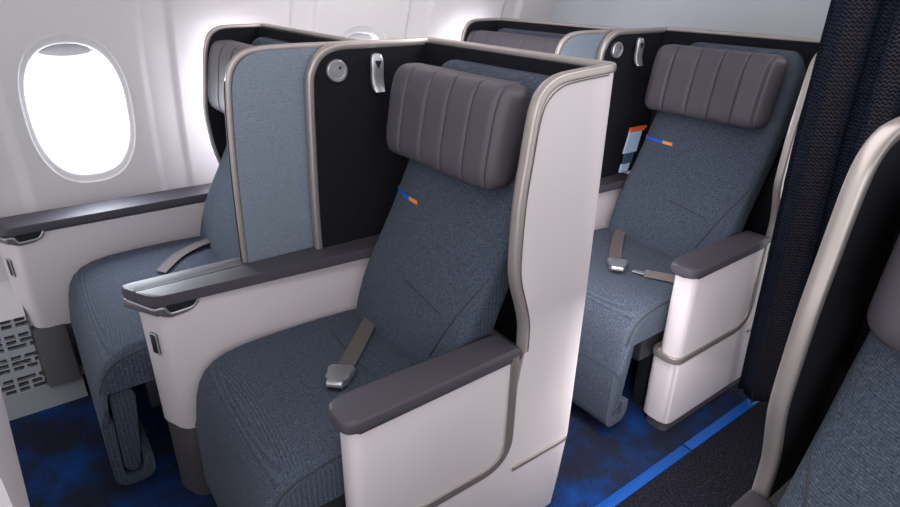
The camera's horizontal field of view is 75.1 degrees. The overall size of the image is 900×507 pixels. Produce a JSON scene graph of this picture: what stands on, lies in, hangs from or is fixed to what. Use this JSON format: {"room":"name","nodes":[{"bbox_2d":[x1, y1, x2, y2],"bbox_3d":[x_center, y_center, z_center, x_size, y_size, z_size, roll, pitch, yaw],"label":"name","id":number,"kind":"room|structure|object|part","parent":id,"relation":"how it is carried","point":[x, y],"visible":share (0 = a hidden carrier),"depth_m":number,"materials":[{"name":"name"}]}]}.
{"room":"aircraft cabin","nodes":[
{"label":"aircraft cabin","id":0,"kind":"room"},
{"bbox_2d":[0,0,557,385],"bbox_3d":[-0.663,-0.455,1.893,3.500,1.660,0.444,-16,30,-33],"label":"wall","id":1,"kind":"structure","parent":0,"point":[156,45],"depth_m":1.86,"materials":[{"name":"white plastic"}]},
{"bbox_2d":[0,254,24,321],"bbox_3d":[-1.669,0.168,1.565,0.828,0.228,0.111,-16,30,-33],"label":"trim","id":2,"kind":"structure","parent":1,"relation":"attached to","point":[10,306],"depth_m":1.80,"materials":[{"name":"white plastic"}]},
{"bbox_2d":[0,316,87,420],"bbox_3d":[-1.572,0.420,1.620,0.925,0.272,0.133,-16,30,-33],"label":"air vent","id":3,"kind":"object","parent":1,"relation":"in","point":[32,395],"visible":0.99,"depth_m":1.80,"materials":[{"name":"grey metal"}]},
{"bbox_3d":[-1.619,0.398,1.591,0.828,0.210,0.102,-16,30,-33],"label":"slotted plate","id":4,"kind":"part","parent":3,"relation":"part of","materials":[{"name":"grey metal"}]},
{"bbox_3d":[-1.565,0.520,1.654,0.925,0.062,0.105,-16,30,-33],"label":"rail","id":5,"kind":"part","parent":3,"relation":"part of","materials":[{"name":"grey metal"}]},
{"bbox_2d":[18,34,135,182],"bbox_3d":[-1.133,-0.436,1.791,0.286,0.452,0.158,-16,30,-33],"label":"window","id":6,"kind":"structure","parent":1,"relation":"in","point":[63,44],"depth_m":1.79,"materials":[{"name":"white plastic"}]},
{"bbox_2d":[37,44,92,55],"bbox_3d":[-1.120,-0.594,1.703,0.145,0.034,0.008,-16,30,-33],"label":"shade","id":7,"kind":"object","parent":6,"relation":"attached to","point":[58,49],"depth_m":1.70,"materials":[{"name":"grey plastic"}]},
{"bbox_2d":[0,183,210,387],"bbox_3d":[-0.985,0.066,1.979,0.851,0.505,0.184,-16,30,-33],"label":"armrest","id":8,"kind":"object","parent":1,"relation":"attached to","point":[41,252],"visible":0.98,"depth_m":1.81,"materials":[{"name":"grey plastic"}]},
{"bbox_3d":[-1.309,0.042,1.748,0.024,0.054,0.009,13,27,24],"label":"catch plate","id":9,"kind":"part","parent":8,"relation":"part of","materials":[{"name":"black plastic"}]},
{"bbox_3d":[-1.001,-0.164,1.905,0.848,0.026,0.113,-16,30,-33],"label":"armrest","id":10,"kind":"part","parent":8,"relation":"part of","materials":[{"name":"grey plastic"}]},
{"bbox_2d":[194,44,212,149],"bbox_3d":[-0.750,-0.549,2.050,0.286,0.452,0.158,-16,30,-33],"label":"window","id":11,"kind":"structure","parent":1,"relation":"in","point":[200,55],"depth_m":1.96,"materials":[{"name":"white plastic"}]},
{"bbox_2d":[341,26,386,39],"bbox_3d":[-0.368,-0.663,2.310,0.286,0.452,0.158,-16,30,-33],"label":"window","id":12,"kind":"structure","parent":1,"relation":"in","point":[359,32],"depth_m":2.21,"materials":[{"name":"white plastic"}]},
{"bbox_2d":[347,33,372,39],"bbox_3d":[-0.355,-0.820,2.222,0.145,0.034,0.008,-16,30,-33],"label":"shade","id":13,"kind":"object","parent":12,"relation":"attached to","point":[362,36],"depth_m":2.23,"materials":[{"name":"grey plastic"}]},
{"bbox_2d":[442,23,465,37],"bbox_3d":[0.015,-0.776,2.570,0.286,0.452,0.158,-16,30,-33],"label":"window","id":14,"kind":"structure","parent":1,"relation":"in","point":[455,31],"depth_m":2.44,"materials":[{"name":"white"}]},
{"bbox_2d":[9,357,768,506],"bbox_3d":[0.402,0.915,1.012,4.000,0.050,3.950,-16,30,-33],"label":"floor","id":15,"kind":"structure","parent":0,"point":[64,461],"depth_m":1.66,"materials":[{"name":"blue carpet"}]},
{"bbox_2d":[0,387,29,506],"bbox_3d":[-0.976,0.374,0.760,0.737,1.098,0.610,-16,30,-33],"label":"seat","id":16,"kind":"object","parent":15,"relation":"on","point":[13,493],"visible":1,"depth_m":0.74,"materials":[{"name":"grey plastic"}]},
{"bbox_3d":[-0.740,0.447,0.583,0.550,1.052,0.014,-16,30,-33],"label":"panel","id":17,"kind":"part","parent":16,"relation":"part of","materials":[{"name":"grey plastic"}]},
{"bbox_2d":[68,23,359,484],"bbox_3d":[-0.704,-0.043,1.673,0.732,1.096,0.673,-16,30,-33],"label":"seat","id":18,"kind":"object","parent":15,"relation":"on","point":[257,206],"visible":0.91,"depth_m":1.44,"materials":[{"name":"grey fabric"}]},
{"bbox_2d":[68,236,220,427],"bbox_3d":[-0.817,0.164,1.706,0.482,0.202,0.608,-16,30,-33],"label":"seat cushion","id":19,"kind":"object","parent":18,"relation":"on","point":[110,336],"depth_m":1.53,"materials":[{"name":"blue fabric"}]},
{"bbox_3d":[-0.703,0.290,1.860,0.550,0.335,0.568,-16,30,-33],"label":"seat frame","id":20,"kind":"part","parent":18,"relation":"part of","materials":[{"name":"black"}]},
{"bbox_3d":[-0.552,-0.253,1.722,0.328,0.680,0.590,-16,30,-33],"label":"seat","id":21,"kind":"part","parent":18,"relation":"part of","materials":[{"name":"blue fabric"}]},
{"bbox_3d":[-0.355,-0.239,1.411,0.330,0.489,0.014,-16,30,-33],"label":"privacy panel","id":22,"kind":"part","parent":18,"relation":"part of","materials":[{"name":"blue fabric"}]},
{"bbox_3d":[-0.550,-0.334,1.659,0.360,0.551,0.669,-16,30,-33],"label":"shell trim","id":23,"kind":"part","parent":18,"relation":"part of","materials":[{"name":"beige metal"}]},
{"bbox_2d":[121,234,379,494],"bbox_3d":[-0.435,0.291,1.554,0.658,0.600,0.145,-16,30,-33],"label":"armrest","id":24,"kind":"object","parent":15,"relation":"on","point":[191,317],"visible":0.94,"depth_m":1.40,"materials":[{"name":"grey plastic"}]},
{"bbox_3d":[-0.674,0.205,1.343,0.024,0.054,0.009,13,27,24],"label":"catch plate","id":25,"kind":"part","parent":24,"relation":"part of","materials":[{"name":"black plastic"}]},
{"bbox_3d":[-0.457,0.013,1.468,0.655,0.026,0.050,-16,30,-33],"label":"armrest","id":26,"kind":"part","parent":24,"relation":"part of","materials":[{"name":"grey plastic"}]},
{"bbox_3d":[-0.405,0.037,1.420,0.634,0.026,0.092,-16,30,-33],"label":"armrest","id":27,"kind":"part","parent":24,"relation":"part of","materials":[{"name":"grey plastic"}]},
{"bbox_2d":[195,37,616,506],"bbox_3d":[-0.172,0.136,1.305,0.737,1.098,0.610,-16,30,-33],"label":"seat","id":28,"kind":"object","parent":15,"relation":"on","point":[476,168],"visible":1,"depth_m":1.21,"materials":[{"name":"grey fabric"}]},
{"bbox_2d":[195,309,412,506],"bbox_3d":[-0.280,0.348,1.328,0.482,0.202,0.467,-16,30,-33],"label":"seat cushion","id":29,"kind":"object","parent":28,"relation":"on","point":[263,423],"depth_m":1.23,"materials":[{"name":"blue fabric"}]},
{"bbox_3d":[-0.165,0.475,1.482,0.550,0.335,0.427,-16,30,-33],"label":"seat frame","id":30,"kind":"part","parent":28,"relation":"part of","materials":[{"name":"black"}]},
{"bbox_2d":[326,59,347,82],"bbox_3d":[-0.261,-0.421,1.351,0.051,0.051,0.011,-16,30,-33],"label":"light","id":31,"kind":"object","parent":28,"relation":"attached to","point":[336,69],"depth_m":1.35,"materials":[{"name":"silver plastic"}]},
{"bbox_3d":[-0.039,0.365,1.158,0.368,0.260,0.066,-16,30,-33],"label":"armrest","id":32,"kind":"part","parent":28,"relation":"part of","materials":[{"name":"grey plastic"}]},
{"bbox_3d":[-0.007,-0.063,1.335,0.328,0.680,0.419,-16,30,-33],"label":"seat","id":33,"kind":"part","parent":28,"relation":"part of","materials":[{"name":"blue fabric"}]},
{"bbox_3d":[-0.021,-0.155,1.292,0.367,0.553,0.607,-16,30,-33],"label":"shell trim","id":34,"kind":"part","parent":28,"relation":"part of","materials":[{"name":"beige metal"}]},
{"bbox_3d":[0.064,0.209,1.128,0.550,1.052,0.014,-16,30,-33],"label":"panel","id":35,"kind":"part","parent":28,"relation":"part of","materials":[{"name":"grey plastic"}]},
{"bbox_2d":[460,18,624,58],"bbox_3d":[0.100,-0.281,2.218,0.732,1.096,0.673,-16,30,-33],"label":"seat","id":36,"kind":"object","parent":15,"relation":"on","point":[570,39],"visible":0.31,"depth_m":2.13,"materials":[{"name":"grey plastic"}]},
{"bbox_3d":[0.252,-0.491,2.268,0.328,0.680,0.590,-16,30,-33],"label":"seat","id":37,"kind":"part","parent":36,"relation":"part of","materials":[{"name":"fabric"}]},
{"bbox_3d":[0.449,-0.476,1.956,0.330,0.489,0.014,-16,30,-33],"label":"privacy panel","id":38,"kind":"part","parent":36,"relation":"part of","materials":[{"name":"blue fabric"}]},
{"bbox_2d":[594,173,628,229],"bbox_3d":[0.369,0.053,2.099,0.658,0.600,0.145,-16,30,-33],"label":"armrest","id":39,"kind":"object","parent":15,"relation":"on","point":[610,187],"visible":0.02,"depth_m":2.09,"materials":[{"name":"grey plastic"}]},
{"bbox_3d":[0.399,-0.201,1.966,0.634,0.026,0.092,-16,30,-33],"label":"armrest","id":40,"kind":"part","parent":39,"relation":"part of","materials":[{"name":"grey plastic"}]},
{"bbox_2d":[595,445,689,506],"bbox_3d":[-0.232,0.841,1.082,2.292,0.004,0.030,-16,30,-33],"label":"strip","id":41,"kind":"object","parent":15,"relation":"on","point":[680,452],"visible":1,"depth_m":1.60,"materials":[{"name":"blue"}]},
{"bbox_2d":[572,27,820,430],"bbox_3d":[0.632,-0.102,1.850,0.737,1.098,0.610,-16,30,-33],"label":"seat","id":42,"kind":"object","parent":15,"relation":"on","point":[676,272],"visible":0.83,"depth_m":1.76,"materials":[{"name":"blue fabric"}]},
{"bbox_2d":[611,42,622,57],"bbox_3d":[0.543,-0.659,1.897,0.051,0.051,0.011,-16,30,-33],"label":"light","id":43,"kind":"object","parent":42,"relation":"attached to","point":[616,47],"depth_m":1.89,"materials":[{"name":"silver plastic"}]},
{"bbox_2d":[579,228,675,375],"bbox_3d":[0.524,0.111,1.873,0.482,0.202,0.467,-16,30,-33],"label":"seat cushion","id":44,"kind":"object","parent":42,"relation":"on","point":[626,310],"depth_m":1.68,"materials":[{"name":"blue fabric"}]},
{"bbox_2d":[619,125,646,172],"bbox_3d":[0.629,-0.361,2.014,0.115,0.150,0.008,-16,30,-33],"label":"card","id":45,"kind":"object","parent":42,"relation":"attached to","point":[634,134],"visible":1,"depth_m":2.00,"materials":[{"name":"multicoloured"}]},
{"bbox_3d":[0.639,0.237,2.028,0.550,0.335,0.427,-16,30,-33],"label":"seat frame","id":46,"kind":"part","parent":42,"relation":"part of","materials":[{"name":"black"}]},
{"bbox_3d":[0.797,-0.301,1.881,0.328,0.680,0.419,-16,30,-33],"label":"seat","id":47,"kind":"part","parent":42,"relation":"part of","materials":[{"name":"blue fabric"}]},
{"bbox_3d":[0.783,-0.393,1.837,0.367,0.553,0.607,-16,30,-33],"label":"shell trim","id":48,"kind":"part","parent":42,"relation":"part of","materials":[{"name":"beige metal"}]},
{"bbox_3d":[0.765,0.128,1.703,0.368,0.260,0.066,-16,30,-33],"label":"armrest","id":49,"kind":"part","parent":42,"relation":"part of","materials":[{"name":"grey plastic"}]},
{"bbox_3d":[0.867,-0.029,1.674,0.550,1.052,0.014,-16,30,-33],"label":"panel","id":50,"kind":"part","parent":42,"relation":"part of","materials":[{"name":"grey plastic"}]},
{"bbox_2d":[683,398,758,449],"bbox_3d":[0.997,0.477,1.916,0.750,0.004,0.030,-16,30,-33],"label":"strip","id":51,"kind":"object","parent":15,"relation":"on","point":[705,434],"visible":0.49,"depth_m":1.80,"materials":[{"name":"blue plastic"}]},
{"bbox_2d":[731,116,899,506],"bbox_3d":[0.484,0.497,0.551,0.737,1.098,0.610,-16,30,-33],"label":"seat","id":52,"kind":"object","parent":15,"relation":"on","point":[832,431],"visible":1,"depth_m":0.72,"materials":[{"name":"grey fabric"}]},
{"bbox_3d":[0.370,0.367,0.800,0.550,1.052,0.014,-16,30,-33],"label":"panel","id":53,"kind":"part","parent":52,"relation":"part of","materials":[{"name":"fabric"}]},
{"bbox_3d":[0.630,0.287,0.604,0.328,0.680,0.453,-16,30,-33],"label":"seat","id":54,"kind":"part","parent":52,"relation":"part of","materials":[{"name":"blue fabric"}]},
{"bbox_2d":[551,0,830,173],"bbox_3d":[0.857,-0.687,2.312,0.030,1.780,1.448,-16,30,-33],"label":"wall","id":55,"kind":"structure","parent":0,"point":[803,18],"depth_m":2.11,"materials":[{"name":"white plastic"}]},
{"bbox_3d":[0.232,-0.751,0.261,3.700,0.040,3.020,-16,30,-33],"label":"ceiling","id":56,"kind":"structure","parent":0,"visible":0},
{"bbox_3d":[1.095,-1.050,1.018,0.118,0.047,0.504,-16,30,-33],"label":"rail","id":57,"kind":"object","parent":56,"relation":"attached to","visible":0},
{"bbox_2d":[738,0,899,404],"bbox_3d":[1.098,-0.250,1.411,0.478,1.728,0.154,21,32,37],"label":"curtain","id":58,"kind":"object","parent":57,"relation":"hanging from","point":[853,90],"visible":0.45,"depth_m":1.49,"materials":[{"name":"fabric"}]}
]}

